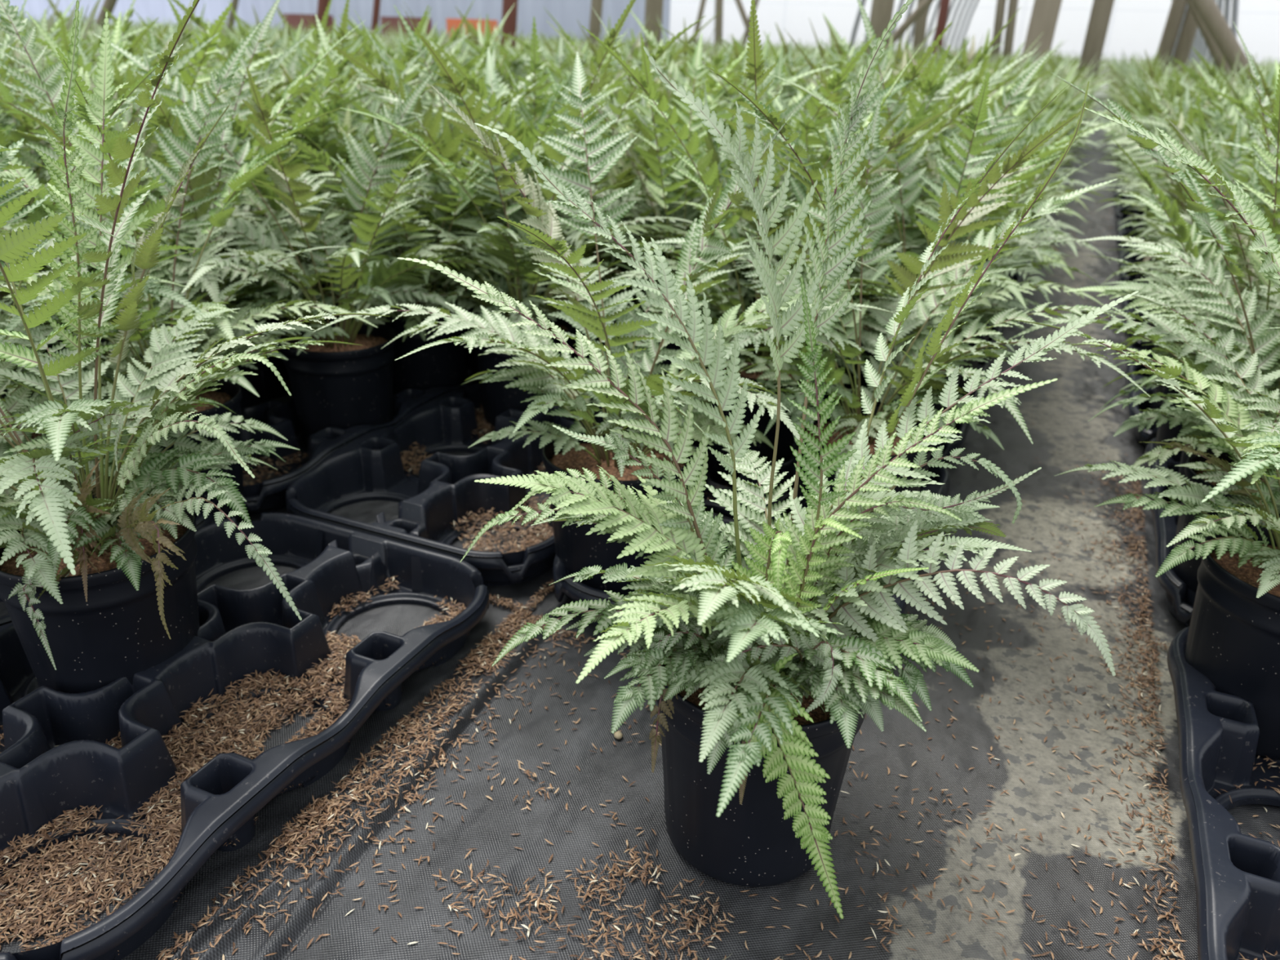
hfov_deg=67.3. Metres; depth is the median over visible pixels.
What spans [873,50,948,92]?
potted fern
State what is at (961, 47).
potted fern
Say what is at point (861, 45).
potted fern
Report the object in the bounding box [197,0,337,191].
potted fern
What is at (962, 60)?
potted fern
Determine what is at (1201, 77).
potted fern
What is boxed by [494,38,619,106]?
potted fern
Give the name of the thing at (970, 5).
hoop
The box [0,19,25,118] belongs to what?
potted fern
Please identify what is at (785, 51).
potted fern
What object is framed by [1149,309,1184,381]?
pot
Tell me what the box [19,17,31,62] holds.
potted fern
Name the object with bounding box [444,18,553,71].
potted fern
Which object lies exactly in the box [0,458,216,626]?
tray
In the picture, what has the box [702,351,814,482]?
pot
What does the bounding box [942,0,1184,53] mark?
hoop
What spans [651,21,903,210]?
potted fern
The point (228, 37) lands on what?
potted fern
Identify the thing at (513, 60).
potted fern
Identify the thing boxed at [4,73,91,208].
potted fern
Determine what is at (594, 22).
timber post
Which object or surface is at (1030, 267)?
potted fern
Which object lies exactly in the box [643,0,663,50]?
timber post
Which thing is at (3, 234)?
potted fern
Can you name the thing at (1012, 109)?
potted fern
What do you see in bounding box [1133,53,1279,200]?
potted fern
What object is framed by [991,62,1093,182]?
potted fern
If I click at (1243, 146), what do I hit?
potted fern
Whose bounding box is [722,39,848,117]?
potted fern
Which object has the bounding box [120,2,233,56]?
potted fern
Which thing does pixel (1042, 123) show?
potted fern
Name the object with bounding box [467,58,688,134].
potted fern
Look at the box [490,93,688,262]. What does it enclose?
potted fern
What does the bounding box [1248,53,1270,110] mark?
potted fern
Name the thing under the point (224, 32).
potted fern
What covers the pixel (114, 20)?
potted fern
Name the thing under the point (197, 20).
potted fern
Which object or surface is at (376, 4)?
timber post
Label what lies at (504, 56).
potted fern
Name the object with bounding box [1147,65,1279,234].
potted fern
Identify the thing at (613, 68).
potted fern
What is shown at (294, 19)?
crate
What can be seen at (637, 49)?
potted fern
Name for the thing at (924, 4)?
brace
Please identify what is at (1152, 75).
potted fern
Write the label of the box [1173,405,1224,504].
pot
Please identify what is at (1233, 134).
potted fern
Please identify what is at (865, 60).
potted fern
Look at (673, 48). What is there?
potted fern
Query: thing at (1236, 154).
potted fern
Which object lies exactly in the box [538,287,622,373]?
pot
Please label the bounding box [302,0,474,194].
potted fern
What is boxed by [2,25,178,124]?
potted fern
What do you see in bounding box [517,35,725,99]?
potted fern
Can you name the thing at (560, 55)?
potted fern
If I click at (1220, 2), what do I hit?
hoop
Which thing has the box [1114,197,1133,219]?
tray
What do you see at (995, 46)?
potted fern
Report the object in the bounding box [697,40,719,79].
potted fern
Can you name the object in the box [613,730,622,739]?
pebble
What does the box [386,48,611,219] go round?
potted fern
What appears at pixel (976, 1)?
hoop
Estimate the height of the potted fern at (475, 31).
0.646 m
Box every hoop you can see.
[848,0,1239,51]
[860,0,1231,72]
[890,0,1217,65]
[895,0,1208,69]
[906,22,1204,75]
[924,0,1194,66]
[927,3,1199,67]
[929,4,1188,66]
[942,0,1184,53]
[946,0,1187,26]
[948,0,1180,53]
[952,0,1177,55]
[958,0,1173,61]
[1212,0,1223,68]
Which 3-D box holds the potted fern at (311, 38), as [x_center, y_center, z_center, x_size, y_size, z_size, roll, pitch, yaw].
[-0.755,-0.846,2.495,0.494,0.581,0.501,16,28,27]
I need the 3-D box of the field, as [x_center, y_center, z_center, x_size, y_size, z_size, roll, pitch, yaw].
[-0.877,-4.294,9.923,16.699,0.699,14.770,12,27,21]
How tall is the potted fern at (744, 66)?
0.588 m
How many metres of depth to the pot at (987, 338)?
1.84 m
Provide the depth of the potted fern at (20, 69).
1.61 m
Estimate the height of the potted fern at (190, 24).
0.650 m
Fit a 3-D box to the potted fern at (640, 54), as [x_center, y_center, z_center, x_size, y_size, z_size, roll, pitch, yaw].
[-0.135,-1.450,3.855,0.475,0.590,0.606,7,25,11]
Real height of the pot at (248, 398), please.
0.170 m
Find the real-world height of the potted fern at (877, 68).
0.587 m
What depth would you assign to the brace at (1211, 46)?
6.88 m
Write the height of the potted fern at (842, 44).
0.658 m
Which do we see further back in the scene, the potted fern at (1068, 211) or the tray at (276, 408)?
the potted fern at (1068, 211)
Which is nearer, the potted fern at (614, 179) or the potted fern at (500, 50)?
the potted fern at (614, 179)
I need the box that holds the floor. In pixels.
[0,97,1279,959]
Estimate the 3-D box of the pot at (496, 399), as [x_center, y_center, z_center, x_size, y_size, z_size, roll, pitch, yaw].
[-0.189,-0.176,1.579,0.170,0.170,0.170,-10,27,-24]
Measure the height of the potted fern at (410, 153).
0.537 m
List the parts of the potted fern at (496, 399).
stem, stem, stem, stem, stem, stem, stem, stem, stem, stem, stem, stem, stem, stem, stem, stem, stem, stem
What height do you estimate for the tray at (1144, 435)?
0.066 m
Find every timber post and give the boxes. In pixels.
[92,0,117,33]
[225,0,239,37]
[315,0,329,33]
[370,0,381,35]
[500,0,518,49]
[587,0,603,49]
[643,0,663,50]
[691,0,706,45]
[714,0,723,49]
[866,0,894,59]
[912,0,928,57]
[930,0,950,62]
[989,0,1006,62]
[1001,0,1018,62]
[1019,0,1062,80]
[1070,0,1114,143]
[1151,0,1187,73]
[1167,5,1197,77]
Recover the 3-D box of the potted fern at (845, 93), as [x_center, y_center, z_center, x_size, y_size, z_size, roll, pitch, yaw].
[0.345,-0.868,2.653,0.509,0.559,0.515,-4,25,-13]
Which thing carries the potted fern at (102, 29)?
on the floor
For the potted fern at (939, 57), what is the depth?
2.98 m
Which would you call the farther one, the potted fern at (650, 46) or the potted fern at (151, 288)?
the potted fern at (650, 46)
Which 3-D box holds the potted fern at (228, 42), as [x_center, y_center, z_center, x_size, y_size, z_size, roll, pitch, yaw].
[-1.052,-1.011,2.805,0.540,0.613,0.537,-18,31,-36]
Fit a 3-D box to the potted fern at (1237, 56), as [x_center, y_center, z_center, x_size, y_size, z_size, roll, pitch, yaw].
[2.025,-1.125,3.262,0.546,0.634,0.526,-9,27,-22]
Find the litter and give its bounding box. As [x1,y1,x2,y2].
[0,200,1279,959]
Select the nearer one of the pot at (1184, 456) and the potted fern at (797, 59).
the pot at (1184, 456)
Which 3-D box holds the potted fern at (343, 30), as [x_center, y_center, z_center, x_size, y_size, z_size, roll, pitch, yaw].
[-0.666,-0.751,2.212,0.588,0.650,0.607,3,25,1]
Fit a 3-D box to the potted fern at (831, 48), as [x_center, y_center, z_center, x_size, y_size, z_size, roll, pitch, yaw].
[0.564,-1.467,3.961,0.540,0.579,0.537,9,26,16]
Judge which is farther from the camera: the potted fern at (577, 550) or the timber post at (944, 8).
the timber post at (944, 8)
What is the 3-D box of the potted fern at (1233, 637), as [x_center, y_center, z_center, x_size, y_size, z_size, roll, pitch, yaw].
[0.600,-0.067,0.805,0.591,0.668,0.524,12,27,21]
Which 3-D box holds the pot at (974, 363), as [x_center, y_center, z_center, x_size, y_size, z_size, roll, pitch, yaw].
[0.515,-0.206,1.695,0.170,0.168,0.170,8,25,13]
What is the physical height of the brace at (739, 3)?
2.631 m
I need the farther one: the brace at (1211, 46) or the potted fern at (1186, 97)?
the brace at (1211, 46)
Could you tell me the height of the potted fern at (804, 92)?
0.567 m
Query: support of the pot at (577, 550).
on the potted fern at (577, 550)
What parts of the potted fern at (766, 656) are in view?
stem, stem, stem, stem, stem, stem, stem, stem, stem, stem, stem, stem, stem, stem, stem, stem, stem, stem, stem, stem, stem, stem, stem, stem, stem, stem, stem, stem, stem, stem, stem, stem, stem, stem, stem, stem, stem, stem, stem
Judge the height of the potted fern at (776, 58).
0.623 m
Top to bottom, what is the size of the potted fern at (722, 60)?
0.661 m
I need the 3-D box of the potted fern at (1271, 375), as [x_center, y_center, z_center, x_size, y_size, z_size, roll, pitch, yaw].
[0.905,-0.089,0.918,0.536,0.635,0.489,-17,31,-36]
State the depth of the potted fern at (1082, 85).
3.53 m
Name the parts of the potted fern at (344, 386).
stem, stem, stem, stem, stem, stem, stem, stem, stem, stem, stem, stem, stem, stem, stem, stem, stem, stem, stem, stem, stem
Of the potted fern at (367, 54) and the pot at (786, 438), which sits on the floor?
the potted fern at (367, 54)
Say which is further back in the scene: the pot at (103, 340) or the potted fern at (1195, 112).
the potted fern at (1195, 112)
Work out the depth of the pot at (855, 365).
1.73 m
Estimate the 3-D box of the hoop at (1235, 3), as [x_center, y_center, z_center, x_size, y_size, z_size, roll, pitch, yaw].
[3.086,-4.023,7.284,2.942,2.616,0.036,12,27,21]
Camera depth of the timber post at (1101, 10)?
6.63 m
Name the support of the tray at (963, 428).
on the floor
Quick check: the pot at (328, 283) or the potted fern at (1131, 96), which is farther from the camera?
the potted fern at (1131, 96)
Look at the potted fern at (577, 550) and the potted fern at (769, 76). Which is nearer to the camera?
the potted fern at (577, 550)
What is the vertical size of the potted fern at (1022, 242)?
0.537 m
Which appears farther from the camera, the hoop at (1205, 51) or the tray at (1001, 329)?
the hoop at (1205, 51)
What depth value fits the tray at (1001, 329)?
2.04 m
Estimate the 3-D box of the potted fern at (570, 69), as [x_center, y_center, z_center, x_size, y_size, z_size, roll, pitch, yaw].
[-0.103,-1.258,3.430,0.475,0.599,0.606,5,25,6]
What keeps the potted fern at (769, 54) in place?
on the floor
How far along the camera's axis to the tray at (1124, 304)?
2.20 m
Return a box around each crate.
[283,13,333,33]
[380,16,431,38]
[446,17,497,40]
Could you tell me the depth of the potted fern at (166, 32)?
3.67 m
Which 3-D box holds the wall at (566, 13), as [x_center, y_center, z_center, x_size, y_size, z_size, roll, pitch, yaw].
[-8.709,-9.412,17.396,20.050,3.200,0.040,12,27,21]
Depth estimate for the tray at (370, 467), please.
1.32 m
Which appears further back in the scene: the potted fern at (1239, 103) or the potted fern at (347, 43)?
the potted fern at (347, 43)
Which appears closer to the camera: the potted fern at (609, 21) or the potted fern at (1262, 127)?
the potted fern at (1262, 127)
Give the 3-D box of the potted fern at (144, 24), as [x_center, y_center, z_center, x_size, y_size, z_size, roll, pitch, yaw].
[-1.424,-1.100,2.992,0.447,0.596,0.569,15,28,26]
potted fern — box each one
[0,0,58,75]
[0,0,146,314]
[0,0,163,168]
[0,0,217,271]
[0,0,294,231]
[0,0,364,422]
[0,0,377,520]
[0,0,390,693]
[0,12,321,364]
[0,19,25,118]
[0,21,68,113]
[0,24,384,352]
[0,31,168,154]
[0,32,218,399]
[0,35,227,385]
[0,49,93,169]
[0,62,204,506]
[0,209,60,328]
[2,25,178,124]
[4,10,149,177]
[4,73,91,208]
[5,65,39,249]
[8,0,122,116]
[8,17,242,226]
[12,5,89,82]
[16,0,97,62]
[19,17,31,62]
[22,22,172,68]
[23,31,203,64]
[26,14,173,60]
[45,0,79,65]
[60,6,287,86]
[69,8,217,65]
[80,37,272,156]
[84,22,223,75]
[93,33,497,449]
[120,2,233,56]
[124,21,360,217]
[133,8,235,70]
[133,10,306,94]
[133,22,431,284]
[138,15,294,79]
[139,0,319,189]
[150,22,297,67]
[155,17,275,56]
[166,64,471,332]
[172,0,394,244]
[191,0,355,78]
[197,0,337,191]
[204,18,357,112]
[213,4,260,44]
[213,16,274,84]
[229,5,469,255]
[231,17,406,106]
[235,0,471,175]
[237,17,390,75]
[241,1,366,84]
[241,14,568,293]
[270,23,409,79]
[270,29,386,124]
[272,39,431,84]
[274,80,538,395]
[276,11,390,56]
[284,24,325,68]
[291,23,417,82]
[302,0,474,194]
[312,52,895,599]
[315,4,650,380]
[325,26,502,185]
[336,29,469,65]
[339,11,475,64]
[340,0,697,430]
[342,25,459,123]
[342,61,547,266]
[352,3,515,121]
[355,7,658,288]
[360,27,518,96]
[368,20,469,68]
[385,13,479,53]
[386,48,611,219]
[396,0,1138,919]
[396,38,465,63]
[402,0,549,96]
[404,14,544,118]
[410,16,572,70]
[419,71,542,219]
[422,15,727,373]
[427,22,623,159]
[434,6,543,106]
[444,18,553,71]
[451,28,628,128]
[456,14,503,50]
[465,112,764,346]
[466,40,531,71]
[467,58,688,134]
[474,57,641,218]
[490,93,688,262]
[493,6,740,121]
[493,53,592,90]
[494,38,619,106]
[495,37,590,75]
[497,53,524,86]
[501,31,593,68]
[501,73,725,263]
[510,14,649,133]
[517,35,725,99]
[522,38,633,72]
[528,8,849,395]
[532,34,875,307]
[536,19,838,255]
[537,34,553,79]
[539,33,565,70]
[539,50,737,231]
[551,28,682,79]
[553,25,603,71]
[554,33,667,97]
[565,40,658,75]
[569,15,646,70]
[577,19,726,130]
[582,0,957,482]
[587,30,657,72]
[596,26,654,82]
[599,29,709,85]
[601,68,776,156]
[608,18,690,129]
[624,41,928,217]
[628,10,866,190]
[628,48,729,73]
[637,100,946,406]
[638,15,744,114]
[638,55,789,122]
[644,111,767,223]
[646,64,1150,532]
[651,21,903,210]
[655,55,817,160]
[658,41,717,88]
[659,27,715,97]
[663,40,800,106]
[664,44,827,105]
[680,21,1017,379]
[687,32,847,105]
[688,66,876,116]
[690,50,803,84]
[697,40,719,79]
[706,43,822,98]
[710,89,893,217]
[717,42,822,87]
[719,36,860,94]
[720,43,948,159]
[721,44,971,328]
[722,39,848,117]
[723,48,831,68]
[728,56,910,127]
[742,46,829,80]
[754,0,1109,444]
[763,30,898,103]
[772,22,800,90]
[773,59,911,87]
[782,42,900,85]
[783,8,1019,297]
[787,16,858,103]
[791,44,889,76]
[798,31,912,76]
[808,18,947,113]
[809,24,937,74]
[819,12,1058,182]
[821,34,1007,96]
[824,48,1036,239]
[831,26,909,71]
[835,82,1133,364]
[843,53,899,103]
[857,125,1101,398]
[862,31,1004,90]
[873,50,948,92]
[877,28,1064,155]
[893,42,1048,159]
[897,79,1084,292]
[903,31,1054,166]
[911,46,1031,124]
[919,35,983,78]
[922,77,1103,313]
[931,40,1068,135]
[947,43,1040,132]
[949,35,996,75]
[949,90,1045,164]
[960,60,1095,223]
[964,103,1086,279]
[973,48,1032,95]
[974,122,1093,234]
[982,51,1080,111]
[983,67,1064,138]
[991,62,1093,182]
[991,73,1096,226]
[991,102,1104,227]
[991,110,1089,200]
[993,62,1101,187]
[1005,106,1279,759]
[1008,71,1279,605]
[1023,66,1096,157]
[1026,57,1117,164]
[1038,80,1106,188]
[1063,22,1279,504]
[1075,57,1279,351]
[1088,139,1275,462]
[1089,81,1262,262]
[1093,90,1268,248]
[1095,71,1253,237]
[1095,80,1252,308]
[1096,49,1210,216]
[1097,65,1239,221]
[1099,115,1278,327]
[1102,53,1218,199]
[1102,137,1279,422]
[1103,90,1206,206]
[1107,80,1178,229]
[1110,94,1267,283]
[1117,86,1263,230]
[1124,123,1279,381]
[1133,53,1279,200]
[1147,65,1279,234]
[1157,77,1262,119]
[1158,46,1279,136]
[1163,45,1275,133]
[1170,54,1276,132]
[1179,106,1279,230]
[1182,127,1262,189]
[1182,139,1279,264]
[1184,57,1279,208]
[1187,98,1262,131]
[1191,65,1275,150]
[1201,66,1244,132]
[1214,220,1238,284]
[1222,137,1276,283]
[1226,64,1257,101]
[1236,164,1279,390]
[1237,326,1279,391]
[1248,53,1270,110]
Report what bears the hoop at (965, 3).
on the floor
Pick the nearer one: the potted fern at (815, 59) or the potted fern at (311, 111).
the potted fern at (311, 111)
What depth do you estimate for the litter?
0.80 m
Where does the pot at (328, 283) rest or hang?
on the potted fern at (251, 199)
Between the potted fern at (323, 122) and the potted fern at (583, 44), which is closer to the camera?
the potted fern at (323, 122)
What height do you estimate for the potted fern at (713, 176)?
0.635 m
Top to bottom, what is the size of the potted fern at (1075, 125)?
0.490 m
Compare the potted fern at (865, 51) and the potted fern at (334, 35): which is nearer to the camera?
the potted fern at (334, 35)
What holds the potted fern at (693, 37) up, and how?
on the floor
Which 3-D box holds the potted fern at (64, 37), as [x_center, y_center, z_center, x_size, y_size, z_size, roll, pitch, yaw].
[-1.202,-0.665,2.045,0.484,0.600,0.501,15,28,25]
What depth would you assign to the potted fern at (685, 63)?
3.66 m
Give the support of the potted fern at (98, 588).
in the tray at (241, 632)
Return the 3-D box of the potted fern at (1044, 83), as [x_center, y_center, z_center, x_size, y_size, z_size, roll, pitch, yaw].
[1.454,-1.471,4.018,0.606,0.594,0.475,23,32,38]
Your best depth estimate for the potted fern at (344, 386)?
1.39 m
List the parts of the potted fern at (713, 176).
stem, stem, stem, stem, stem, stem, stem, stem, stem, stem, stem, stem, stem, stem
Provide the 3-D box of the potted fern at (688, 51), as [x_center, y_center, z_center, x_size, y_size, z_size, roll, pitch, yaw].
[0.273,-1.193,3.322,0.569,0.596,0.447,-3,25,-12]
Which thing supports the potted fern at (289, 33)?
on the floor
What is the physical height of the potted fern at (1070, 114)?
0.516 m
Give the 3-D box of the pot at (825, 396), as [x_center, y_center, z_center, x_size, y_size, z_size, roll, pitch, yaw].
[0.259,-0.174,1.605,0.170,0.168,0.170,17,29,29]
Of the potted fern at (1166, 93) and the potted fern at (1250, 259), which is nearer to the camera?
the potted fern at (1250, 259)
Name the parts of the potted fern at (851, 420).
stem, stem, stem, stem, stem, stem, stem, stem, stem, stem, stem, stem, stem, stem, stem, stem, stem, stem, stem, stem, stem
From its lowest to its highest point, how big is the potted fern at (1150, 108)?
0.520 m
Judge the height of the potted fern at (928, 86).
0.594 m
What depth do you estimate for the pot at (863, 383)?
1.48 m
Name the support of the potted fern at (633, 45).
on the floor
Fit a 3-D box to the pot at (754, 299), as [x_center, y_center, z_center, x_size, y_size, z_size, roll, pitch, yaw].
[0.148,-0.285,1.838,0.170,0.168,0.170,-7,26,-19]
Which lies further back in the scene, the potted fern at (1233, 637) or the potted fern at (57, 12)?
the potted fern at (57, 12)
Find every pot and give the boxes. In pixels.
[0,324,97,399]
[0,491,199,693]
[100,324,146,364]
[138,317,259,422]
[229,272,285,352]
[278,281,369,332]
[278,320,396,449]
[368,297,471,395]
[418,280,439,293]
[470,311,576,430]
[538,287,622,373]
[542,422,693,599]
[635,304,727,395]
[653,623,870,886]
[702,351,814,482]
[744,296,755,307]
[792,404,934,532]
[809,348,843,406]
[842,295,871,379]
[855,290,888,328]
[855,331,966,444]
[911,319,990,398]
[970,291,1000,364]
[988,252,1011,313]
[1135,236,1160,283]
[1141,252,1177,308]
[1143,268,1233,327]
[1143,288,1169,351]
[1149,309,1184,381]
[1151,331,1259,422]
[1155,378,1199,462]
[1165,448,1279,605]
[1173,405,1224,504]
[1184,524,1279,759]
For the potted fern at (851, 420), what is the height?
0.573 m
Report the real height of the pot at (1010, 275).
0.168 m
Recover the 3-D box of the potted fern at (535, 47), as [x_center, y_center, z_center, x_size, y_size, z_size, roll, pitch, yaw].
[-0.256,-0.568,1.873,0.589,0.628,0.570,-1,25,-6]
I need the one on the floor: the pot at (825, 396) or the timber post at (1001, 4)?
the timber post at (1001, 4)
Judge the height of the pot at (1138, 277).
0.168 m
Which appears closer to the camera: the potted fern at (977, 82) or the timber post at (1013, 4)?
the potted fern at (977, 82)
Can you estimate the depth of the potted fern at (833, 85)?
1.62 m
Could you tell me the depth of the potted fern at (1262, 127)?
2.44 m
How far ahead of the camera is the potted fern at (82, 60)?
1.61 m
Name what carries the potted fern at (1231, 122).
in the tray at (1124, 304)
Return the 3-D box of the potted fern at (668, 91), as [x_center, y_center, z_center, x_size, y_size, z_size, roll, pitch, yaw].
[0.105,-0.817,2.556,0.581,0.533,0.604,-19,32,-38]
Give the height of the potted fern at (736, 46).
0.624 m
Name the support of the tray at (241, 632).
on the floor
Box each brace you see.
[734,0,756,48]
[740,0,759,48]
[887,0,934,48]
[1186,0,1235,82]
[1191,0,1254,81]
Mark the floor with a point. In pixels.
(1060, 411)
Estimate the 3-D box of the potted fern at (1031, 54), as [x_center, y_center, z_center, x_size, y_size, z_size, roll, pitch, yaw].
[1.192,-1.258,3.499,0.569,0.624,0.447,14,27,24]
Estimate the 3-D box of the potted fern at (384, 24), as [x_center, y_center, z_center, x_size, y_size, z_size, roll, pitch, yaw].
[-1.286,-1.629,4.094,0.540,0.644,0.537,1,25,-2]
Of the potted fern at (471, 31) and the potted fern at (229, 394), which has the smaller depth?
the potted fern at (229, 394)
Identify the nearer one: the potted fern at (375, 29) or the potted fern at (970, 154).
the potted fern at (970, 154)
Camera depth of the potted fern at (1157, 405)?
1.56 m
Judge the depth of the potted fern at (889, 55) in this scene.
2.86 m
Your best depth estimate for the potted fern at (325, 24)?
3.11 m
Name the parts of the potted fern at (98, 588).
stem, stem, stem, stem, stem, stem, stem, stem, stem, stem, stem, stem, stem, stem, stem, stem, stem, stem, stem, stem, stem, stem, stem, stem, stem, stem, stem, stem, stem, stem, stem, stem, stem, stem, stem, stem, stem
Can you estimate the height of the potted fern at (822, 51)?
0.660 m
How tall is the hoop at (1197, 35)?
2.616 m
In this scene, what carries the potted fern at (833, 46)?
on the floor
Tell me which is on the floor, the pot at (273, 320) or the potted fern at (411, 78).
the potted fern at (411, 78)
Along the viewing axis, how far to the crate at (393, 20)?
12.33 m
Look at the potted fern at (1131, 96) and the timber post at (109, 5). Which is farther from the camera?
the timber post at (109, 5)
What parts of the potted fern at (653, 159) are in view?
stem, stem, stem, stem, stem, stem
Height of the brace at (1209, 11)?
2.667 m
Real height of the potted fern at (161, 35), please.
0.601 m
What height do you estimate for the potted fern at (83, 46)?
0.584 m
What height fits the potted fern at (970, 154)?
0.668 m
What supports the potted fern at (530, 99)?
on the floor
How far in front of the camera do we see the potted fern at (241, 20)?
3.46 m
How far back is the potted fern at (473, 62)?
2.45 m
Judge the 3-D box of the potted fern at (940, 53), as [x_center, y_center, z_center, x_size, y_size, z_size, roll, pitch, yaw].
[1.260,-1.528,4.053,0.526,0.655,0.546,18,29,30]
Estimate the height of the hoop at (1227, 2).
2.616 m
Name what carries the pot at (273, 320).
on the potted fern at (311, 111)
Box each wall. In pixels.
[0,0,671,44]
[669,0,1279,97]
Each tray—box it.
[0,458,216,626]
[0,512,488,959]
[80,352,477,515]
[285,382,679,586]
[552,424,950,631]
[611,345,704,418]
[836,357,991,466]
[986,293,1014,358]
[1011,250,1030,293]
[1113,182,1127,199]
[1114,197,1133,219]
[1115,217,1137,247]
[1117,245,1138,284]
[1120,285,1146,343]
[1124,340,1158,445]
[1144,438,1195,626]
[1166,626,1279,959]
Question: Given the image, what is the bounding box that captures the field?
[0,7,1279,196]
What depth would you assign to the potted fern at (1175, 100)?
3.22 m
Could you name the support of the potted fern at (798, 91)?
on the floor
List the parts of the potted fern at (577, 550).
stem, stem, stem, stem, stem, stem, stem, stem, stem, stem, stem, stem, stem, stem, stem, stem, stem, stem, stem, stem, stem, stem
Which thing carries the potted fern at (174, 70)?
on the floor
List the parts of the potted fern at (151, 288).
stem, stem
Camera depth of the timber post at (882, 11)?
7.55 m
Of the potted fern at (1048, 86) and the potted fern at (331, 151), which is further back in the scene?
the potted fern at (1048, 86)
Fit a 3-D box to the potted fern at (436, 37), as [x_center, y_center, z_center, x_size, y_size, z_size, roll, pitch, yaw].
[-0.894,-1.639,4.109,0.569,0.673,0.447,18,29,31]
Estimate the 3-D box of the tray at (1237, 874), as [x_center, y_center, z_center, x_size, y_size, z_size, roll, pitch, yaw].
[0.638,0.302,0.747,0.394,0.066,0.589,12,27,21]
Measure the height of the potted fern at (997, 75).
0.593 m
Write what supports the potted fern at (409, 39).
on the floor
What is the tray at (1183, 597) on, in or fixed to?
on the floor
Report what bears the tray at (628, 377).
on the floor
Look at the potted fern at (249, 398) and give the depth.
1.40 m
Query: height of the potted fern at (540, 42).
0.594 m
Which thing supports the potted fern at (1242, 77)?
on the floor
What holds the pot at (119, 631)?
on the potted fern at (98, 588)
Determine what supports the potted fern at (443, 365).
in the tray at (276, 408)
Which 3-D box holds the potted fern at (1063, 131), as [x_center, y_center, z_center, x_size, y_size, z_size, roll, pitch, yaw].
[1.084,-0.863,2.804,0.473,0.482,0.370,8,25,13]
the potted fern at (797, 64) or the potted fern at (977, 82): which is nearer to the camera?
the potted fern at (977, 82)
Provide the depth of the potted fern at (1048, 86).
2.54 m
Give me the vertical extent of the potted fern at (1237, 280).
0.575 m
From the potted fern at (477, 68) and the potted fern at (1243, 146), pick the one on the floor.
the potted fern at (477, 68)
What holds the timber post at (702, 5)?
on the floor
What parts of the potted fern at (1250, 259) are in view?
stem, stem, stem, stem, stem, stem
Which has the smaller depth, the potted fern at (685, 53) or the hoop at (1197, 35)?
the potted fern at (685, 53)
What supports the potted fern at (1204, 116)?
in the tray at (1132, 260)
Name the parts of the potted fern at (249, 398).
stem, stem, stem, stem, stem, stem, stem, stem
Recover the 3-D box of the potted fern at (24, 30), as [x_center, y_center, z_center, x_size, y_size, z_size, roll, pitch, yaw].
[-1.770,-1.189,3.119,0.569,0.629,0.447,-8,27,-21]
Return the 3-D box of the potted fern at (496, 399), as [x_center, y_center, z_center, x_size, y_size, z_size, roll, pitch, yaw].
[-0.176,-0.410,1.492,0.591,0.668,0.524,-10,27,-24]
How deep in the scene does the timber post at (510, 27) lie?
6.74 m
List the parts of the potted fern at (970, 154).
stem, stem, stem, stem, stem, stem, stem, stem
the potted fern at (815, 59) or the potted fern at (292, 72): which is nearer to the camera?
the potted fern at (292, 72)
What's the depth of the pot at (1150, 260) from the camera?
2.23 m
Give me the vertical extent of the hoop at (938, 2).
2.616 m
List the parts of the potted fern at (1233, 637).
stem, stem, stem, stem, stem, stem, stem, stem, stem, stem, stem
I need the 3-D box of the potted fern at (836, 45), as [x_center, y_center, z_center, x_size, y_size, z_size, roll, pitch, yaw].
[0.699,-1.030,2.915,0.546,0.666,0.526,22,31,37]
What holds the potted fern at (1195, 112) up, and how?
on the floor
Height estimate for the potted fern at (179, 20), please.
0.634 m
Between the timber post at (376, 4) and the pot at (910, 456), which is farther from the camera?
the timber post at (376, 4)
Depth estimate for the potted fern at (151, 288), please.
1.00 m
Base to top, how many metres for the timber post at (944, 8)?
2.602 m
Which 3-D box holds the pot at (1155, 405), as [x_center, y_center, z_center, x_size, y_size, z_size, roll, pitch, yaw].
[0.934,-0.142,1.588,0.170,0.168,0.170,-21,33,-40]
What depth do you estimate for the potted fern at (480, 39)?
2.58 m
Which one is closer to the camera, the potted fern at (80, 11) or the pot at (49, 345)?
the pot at (49, 345)
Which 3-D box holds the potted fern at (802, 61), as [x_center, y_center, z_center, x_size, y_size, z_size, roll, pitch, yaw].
[0.670,-1.381,3.724,0.475,0.626,0.606,-17,31,-36]
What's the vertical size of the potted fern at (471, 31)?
0.657 m
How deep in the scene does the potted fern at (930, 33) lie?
3.53 m
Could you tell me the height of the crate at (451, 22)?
0.740 m
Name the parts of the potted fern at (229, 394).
stem, stem, stem, stem, stem, stem, stem, stem, stem, stem, stem, stem, stem, stem, stem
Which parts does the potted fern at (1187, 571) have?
stem, stem, stem, stem, stem, stem, stem, stem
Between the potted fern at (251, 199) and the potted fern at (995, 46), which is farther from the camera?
the potted fern at (995, 46)
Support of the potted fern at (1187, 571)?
in the tray at (1183, 597)
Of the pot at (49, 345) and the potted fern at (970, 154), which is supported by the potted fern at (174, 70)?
the pot at (49, 345)
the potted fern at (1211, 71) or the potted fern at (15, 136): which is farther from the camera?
the potted fern at (1211, 71)
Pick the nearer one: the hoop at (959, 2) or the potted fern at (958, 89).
the potted fern at (958, 89)

